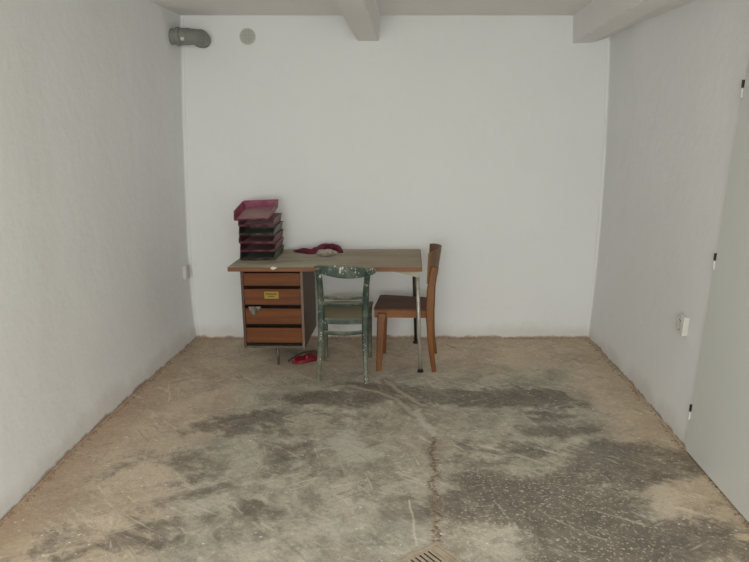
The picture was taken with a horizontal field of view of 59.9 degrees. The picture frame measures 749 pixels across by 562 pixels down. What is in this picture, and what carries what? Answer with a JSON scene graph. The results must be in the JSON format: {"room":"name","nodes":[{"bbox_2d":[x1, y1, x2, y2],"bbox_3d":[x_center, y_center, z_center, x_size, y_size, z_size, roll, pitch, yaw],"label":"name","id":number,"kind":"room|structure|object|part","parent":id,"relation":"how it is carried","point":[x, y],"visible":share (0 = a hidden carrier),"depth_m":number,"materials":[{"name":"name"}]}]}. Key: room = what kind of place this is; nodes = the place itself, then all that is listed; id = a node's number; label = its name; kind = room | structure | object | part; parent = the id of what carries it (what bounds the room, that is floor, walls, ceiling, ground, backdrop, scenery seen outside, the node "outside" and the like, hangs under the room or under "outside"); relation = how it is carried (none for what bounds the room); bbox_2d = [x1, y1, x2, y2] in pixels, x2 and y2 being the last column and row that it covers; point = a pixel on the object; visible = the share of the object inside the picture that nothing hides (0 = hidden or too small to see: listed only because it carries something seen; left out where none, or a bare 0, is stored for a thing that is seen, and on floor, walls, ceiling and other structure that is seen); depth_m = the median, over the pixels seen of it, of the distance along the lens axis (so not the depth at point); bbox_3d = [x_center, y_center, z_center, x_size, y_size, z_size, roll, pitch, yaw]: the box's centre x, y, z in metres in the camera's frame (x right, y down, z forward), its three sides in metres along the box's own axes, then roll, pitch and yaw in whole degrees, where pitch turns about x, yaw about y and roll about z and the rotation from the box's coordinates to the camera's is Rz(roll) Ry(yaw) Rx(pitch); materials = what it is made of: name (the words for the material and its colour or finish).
{"room":"basement room","nodes":[
{"label":"basement room","id":0,"kind":"room"},
{"bbox_2d":[0,0,199,521],"bbox_3d":[-1.774,0.159,0.998,0.251,2.589,8.303,1,13,3],"label":"wall","id":1,"kind":"structure","parent":0,"point":[96,300],"depth_m":3.52,"materials":[{"name":"white paint"}]},
{"bbox_2d":[182,265,189,279],"bbox_3d":[-1.469,-0.070,5.072,0.032,0.105,0.075,1,13,6],"label":"wall socket","id":2,"kind":"object","parent":1,"relation":"attached to","point":[186,272],"visible":1,"depth_m":5.04,"materials":[{"name":"white plastic"}]},
{"bbox_2d":[168,27,210,47],"bbox_3d":[-1.336,-1.752,4.684,0.275,0.128,0.264,0,13,0],"label":"drain pipe","id":3,"kind":"object","parent":1,"relation":"attached to","point":[178,36],"visible":0.98,"depth_m":4.59,"materials":[{"name":"grey plastic"}]},
{"bbox_2d":[150,0,592,15],"bbox_3d":[0.050,-1.119,0.711,4.700,0.150,8.575,0,13,0],"label":"ceiling","id":4,"kind":"structure","parent":0,"point":[181,7],"depth_m":4.43,"materials":[{"name":"paint"}]},
{"bbox_2d":[0,338,748,561],"bbox_3d":[0.050,1.438,1.281,4.700,0.150,8.575,0,13,0],"label":"floor","id":5,"kind":"structure","parent":0,"point":[135,486],"depth_m":3.20,"materials":[{"name":"concrete"}]},
{"bbox_2d":[288,350,316,363],"bbox_3d":[-0.504,0.558,4.731,0.230,0.064,0.126,-5,14,-22],"label":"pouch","id":6,"kind":"object","parent":5,"relation":"on","point":[307,356],"visible":0.94,"depth_m":4.71,"materials":[{"name":"fabric"}]},
{"bbox_2d":[227,249,423,372],"bbox_3d":[-0.304,0.197,4.766,1.317,0.769,0.769,0,13,3],"label":"writing desk","id":7,"kind":"object","parent":5,"relation":"on","point":[283,288],"visible":0.95,"depth_m":4.47,"materials":[{"name":"brown wood"}]},
{"bbox_3d":[-0.883,0.137,4.727,0.018,0.553,0.555,0,13,3],"label":"panel","id":8,"kind":"part","parent":7,"relation":"part of","materials":[{"name":"brown wood"}]},
{"bbox_2d":[249,306,259,314],"bbox_3d":[-0.818,0.205,4.445,0.086,0.062,0.010,0,13,3],"label":"crumpled paper","id":9,"kind":"object","parent":7,"relation":"hanging from","point":[253,310],"visible":1,"depth_m":4.44,"materials":[{"name":"white paper"}]},
{"bbox_2d":[240,245,284,259],"bbox_3d":[-0.815,-0.207,4.720,0.270,0.058,0.338,0,13,3],"label":"tray","id":10,"kind":"object","parent":7,"relation":"on","point":[243,255],"visible":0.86,"depth_m":4.69,"materials":[{"name":"black plastic"}]},
{"bbox_2d":[240,237,283,251],"bbox_3d":[-0.814,-0.265,4.707,0.270,0.058,0.338,0,13,2],"label":"tray","id":11,"kind":"object","parent":10,"relation":"on","point":[244,247],"visible":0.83,"depth_m":4.70,"materials":[{"name":"red plastic"}]},
{"bbox_2d":[238,229,283,243],"bbox_3d":[-0.817,-0.323,4.694,0.270,0.058,0.338,0,13,4],"label":"tray","id":12,"kind":"object","parent":11,"relation":"on","point":[242,238],"visible":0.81,"depth_m":4.69,"materials":[{"name":"red plastic"}]},
{"bbox_2d":[239,221,283,234],"bbox_3d":[-0.816,-0.381,4.681,0.270,0.058,0.338,0,13,2],"label":"tray","id":13,"kind":"object","parent":12,"relation":"on","point":[259,230],"visible":0.78,"depth_m":4.67,"materials":[{"name":"black plastic"}]},
{"bbox_2d":[238,213,281,226],"bbox_3d":[-0.821,-0.439,4.668,0.270,0.058,0.338,0,13,2],"label":"tray","id":14,"kind":"object","parent":13,"relation":"on","point":[275,218],"visible":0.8,"depth_m":4.65,"materials":[{"name":"red plastic"}]},
{"bbox_2d":[233,199,278,220],"bbox_3d":[-0.842,-0.506,4.627,0.270,0.124,0.329,1,13,3],"label":"tray","id":15,"kind":"object","parent":14,"relation":"on","point":[247,209],"visible":1,"depth_m":4.68,"materials":[{"name":"plastic"}]},
{"bbox_3d":[-0.696,-0.012,4.411,0.385,0.086,0.017,0,13,3],"label":"drawer","id":16,"kind":"part","parent":7,"relation":"part of","materials":[{"name":"brown wood"}]},
{"bbox_3d":[-0.695,0.107,4.437,0.385,0.110,0.017,0,13,3],"label":"drawer","id":17,"kind":"part","parent":7,"relation":"part of","materials":[{"name":"brown wood"}]},
{"bbox_3d":[-0.694,0.241,4.467,0.385,0.110,0.017,0,13,3],"label":"drawer","id":18,"kind":"part","parent":7,"relation":"part of","materials":[{"name":"brown wood"}]},
{"bbox_3d":[-0.692,0.374,4.497,0.385,0.106,0.017,0,13,3],"label":"drawer","id":19,"kind":"part","parent":7,"relation":"part of","materials":[{"name":"brown wood"}]},
{"bbox_3d":[-0.678,0.400,4.771,0.389,0.016,0.540,0,13,3],"label":"rail","id":20,"kind":"part","parent":7,"relation":"part of","materials":[{"name":"grey metal"}]},
{"bbox_3d":[-0.697,0.516,4.673,0.030,0.173,0.051,0,13,3],"label":"leg","id":21,"kind":"part","parent":7,"relation":"part of","materials":[{"name":"metal"}]},
{"bbox_3d":[-0.477,0.137,4.705,0.018,0.553,0.555,0,13,3],"label":"panel","id":22,"kind":"part","parent":7,"relation":"part of","materials":[{"name":"brown wood"}]},
{"bbox_2d":[293,243,342,253],"bbox_3d":[-0.425,-0.246,4.884,0.364,0.057,0.189,-3,13,-12],"label":"crumpled cloth","id":23,"kind":"object","parent":7,"relation":"on","point":[324,246],"visible":0.81,"depth_m":4.87,"materials":[{"name":"red fabric"}]},
{"bbox_2d":[316,249,336,256],"bbox_3d":[-0.346,-0.205,4.696,0.157,0.055,0.078,0,13,0],"label":"plastic","id":24,"kind":"object","parent":7,"relation":"on","point":[328,252],"visible":1,"depth_m":4.67,"materials":[{"name":"white plastic"}]},
{"bbox_3d":[0.227,-0.105,4.585,0.169,0.042,0.530,0,13,3],"label":"frame rail","id":25,"kind":"part","parent":7,"relation":"part of","materials":[{"name":"white metal"}]},
{"bbox_3d":[0.313,0.129,5.078,0.059,0.716,0.027,-9,15,-35],"label":"leg","id":26,"kind":"part","parent":7,"relation":"part of","materials":[{"name":"metal"}]},
{"bbox_3d":[0.303,0.267,4.460,0.049,0.716,0.028,0,13,3],"label":"leg","id":27,"kind":"part","parent":7,"relation":"part of","materials":[{"name":"silver metal"}]},
{"bbox_2d":[314,265,375,383],"bbox_3d":[-0.191,0.233,4.486,0.400,0.811,0.598,0,13,0],"label":"chair","id":28,"kind":"object","parent":5,"relation":"on","point":[329,312],"visible":1,"depth_m":4.28,"materials":[{"name":"paint"}]},
{"bbox_3d":[-0.359,0.292,4.253,0.062,0.794,0.118,0,13,0],"label":"leg","id":29,"kind":"part","parent":28,"relation":"part of","materials":[{"name":"green paint"}]},
{"bbox_3d":[-0.361,0.371,4.788,0.038,0.405,0.038,0,13,0],"label":"leg","id":30,"kind":"part","parent":28,"relation":"part of","materials":[{"name":"green paint"}]},
{"bbox_3d":[-0.188,-0.061,4.140,0.394,0.087,0.047,0,13,0],"label":"rail","id":31,"kind":"part","parent":28,"relation":"part of","materials":[{"name":"green paint"}]},
{"bbox_3d":[-0.196,0.203,4.499,0.376,0.016,0.459,0,13,0],"label":"seat","id":32,"kind":"part","parent":28,"relation":"part of","materials":[{"name":"wood"}]},
{"bbox_3d":[-0.196,0.225,4.502,0.360,0.028,0.443,0,13,0],"label":"seat frame","id":33,"kind":"part","parent":28,"relation":"part of","materials":[{"name":"green paint"}]},
{"bbox_3d":[-0.053,0.298,4.255,0.046,0.786,0.124,-3,13,-12],"label":"leg","id":34,"kind":"part","parent":28,"relation":"part of","materials":[{"name":"green paint"}]},
{"bbox_3d":[-0.036,0.368,4.803,0.038,0.405,0.038,0,13,0],"label":"leg","id":35,"kind":"part","parent":28,"relation":"part of","materials":[{"name":"green paint"}]},
{"bbox_2d":[374,243,441,371],"bbox_3d":[0.236,0.168,4.673,0.480,0.856,0.487,0,13,0],"label":"chair","id":36,"kind":"object","parent":5,"relation":"on","point":[387,306],"visible":1,"depth_m":4.50,"materials":[{"name":"brown wood"}]},
{"bbox_3d":[0.045,0.425,4.526,0.070,0.416,0.056,0,13,0],"label":"leg","id":37,"kind":"part","parent":36,"relation":"part of","materials":[{"name":"brown wood"}]},
{"bbox_3d":[0.070,0.344,4.892,0.060,0.412,0.042,0,13,0],"label":"leg","id":38,"kind":"part","parent":36,"relation":"part of","materials":[{"name":"brown wood"}]},
{"bbox_3d":[0.202,0.159,4.685,0.371,0.012,0.423,2,13,7],"label":"seat","id":39,"kind":"part","parent":36,"relation":"part of","materials":[{"name":"brown wood"}]},
{"bbox_3d":[0.203,0.189,4.693,0.361,0.050,0.416,2,13,7],"label":"seat frame","id":40,"kind":"part","parent":36,"relation":"part of","materials":[{"name":"brown wood"}]},
{"bbox_3d":[0.393,0.268,4.469,0.081,0.749,0.043,0,13,0],"label":"leg","id":41,"kind":"part","parent":36,"relation":"part of","materials":[{"name":"brown wood"}]},
{"bbox_3d":[0.422,-0.133,4.568,0.096,0.224,0.411,1,13,6],"label":"backrest","id":42,"kind":"part","parent":36,"relation":"part of","materials":[{"name":"brown wood"}]},
{"bbox_3d":[0.436,0.187,4.832,0.081,0.750,0.059,0,13,0],"label":"leg","id":43,"kind":"part","parent":36,"relation":"part of","materials":[{"name":"brown wood"}]},
{"bbox_2d":[394,541,463,561],"bbox_3d":[0.225,1.091,2.472,0.235,0.007,0.235,-9,15,-35],"label":"floor drain","id":44,"kind":"object","parent":5,"relation":"on","point":[433,552],"visible":1,"depth_m":2.54,"materials":[{"name":"beige metal"}]},
{"bbox_2d":[184,16,606,337],"bbox_3d":[0.100,-0.758,5.108,4.400,2.589,0.150,0,13,0],"label":"wall","id":45,"kind":"structure","parent":0,"point":[479,138],"depth_m":4.98,"materials":[{"name":"white paint"}]},
{"bbox_2d":[240,28,255,44],"bbox_3d":[-0.937,-1.804,4.793,0.118,0.118,0.016,0,13,0],"label":"air vent","id":46,"kind":"object","parent":45,"relation":"in","point":[247,35],"visible":1,"depth_m":4.79,"materials":[{"name":"grey plastic"}]},
{"bbox_2d":[334,0,379,40],"bbox_3d":[-0.281,-0.965,0.750,0.172,0.187,8.309,1,13,3],"label":"ceiling beam","id":47,"kind":"structure","parent":45,"relation":"attached to","point":[362,16],"depth_m":3.97,"materials":[{"name":"paint"}]},
{"bbox_2d":[586,0,748,447],"bbox_3d":[1.639,0.160,0.993,0.301,2.589,8.297,1,13,3],"label":"wall","id":48,"kind":"structure","parent":0,"point":[674,77],"depth_m":3.84,"materials":[{"name":"white paint"}]},
{"bbox_2d":[572,0,694,42],"bbox_3d":[1.459,-0.959,0.752,0.478,0.201,8.327,1,13,3],"label":"ceiling beam","id":49,"kind":"structure","parent":48,"relation":"attached to","point":[598,20],"depth_m":4.00,"materials":[{"name":"paint"}]},
{"bbox_2d":[676,313,689,335],"bbox_3d":[1.671,0.237,3.527,0.036,0.107,0.088,1,13,4],"label":"wall socket","id":50,"kind":"object","parent":48,"relation":"attached to","point":[683,320],"visible":1,"depth_m":3.50,"materials":[{"name":"white plastic"}]},
{"bbox_2d":[677,324,680,333],"bbox_3d":[1.655,0.262,3.534,0.004,0.056,0.056,1,13,4],"label":"electrical outlet","id":51,"kind":"object","parent":50,"relation":"on","point":[678,325],"depth_m":3.53,"materials":[{"name":"white plastic"}]},
{"bbox_2d":[678,315,682,324],"bbox_3d":[1.657,0.212,3.523,0.004,0.056,0.056,1,13,4],"label":"electrical outlet","id":52,"kind":"object","parent":50,"relation":"on","point":[680,317],"depth_m":3.52,"materials":[{"name":"white plastic"}]},
{"bbox_2d":[685,60,748,522],"bbox_3d":[1.667,-0.023,2.780,0.138,2.032,0.841,1,13,3],"label":"door","id":53,"kind":"structure","parent":48,"relation":"in","point":[718,431],"depth_m":3.01,"materials":[{"name":"grey paint"}]}
]}

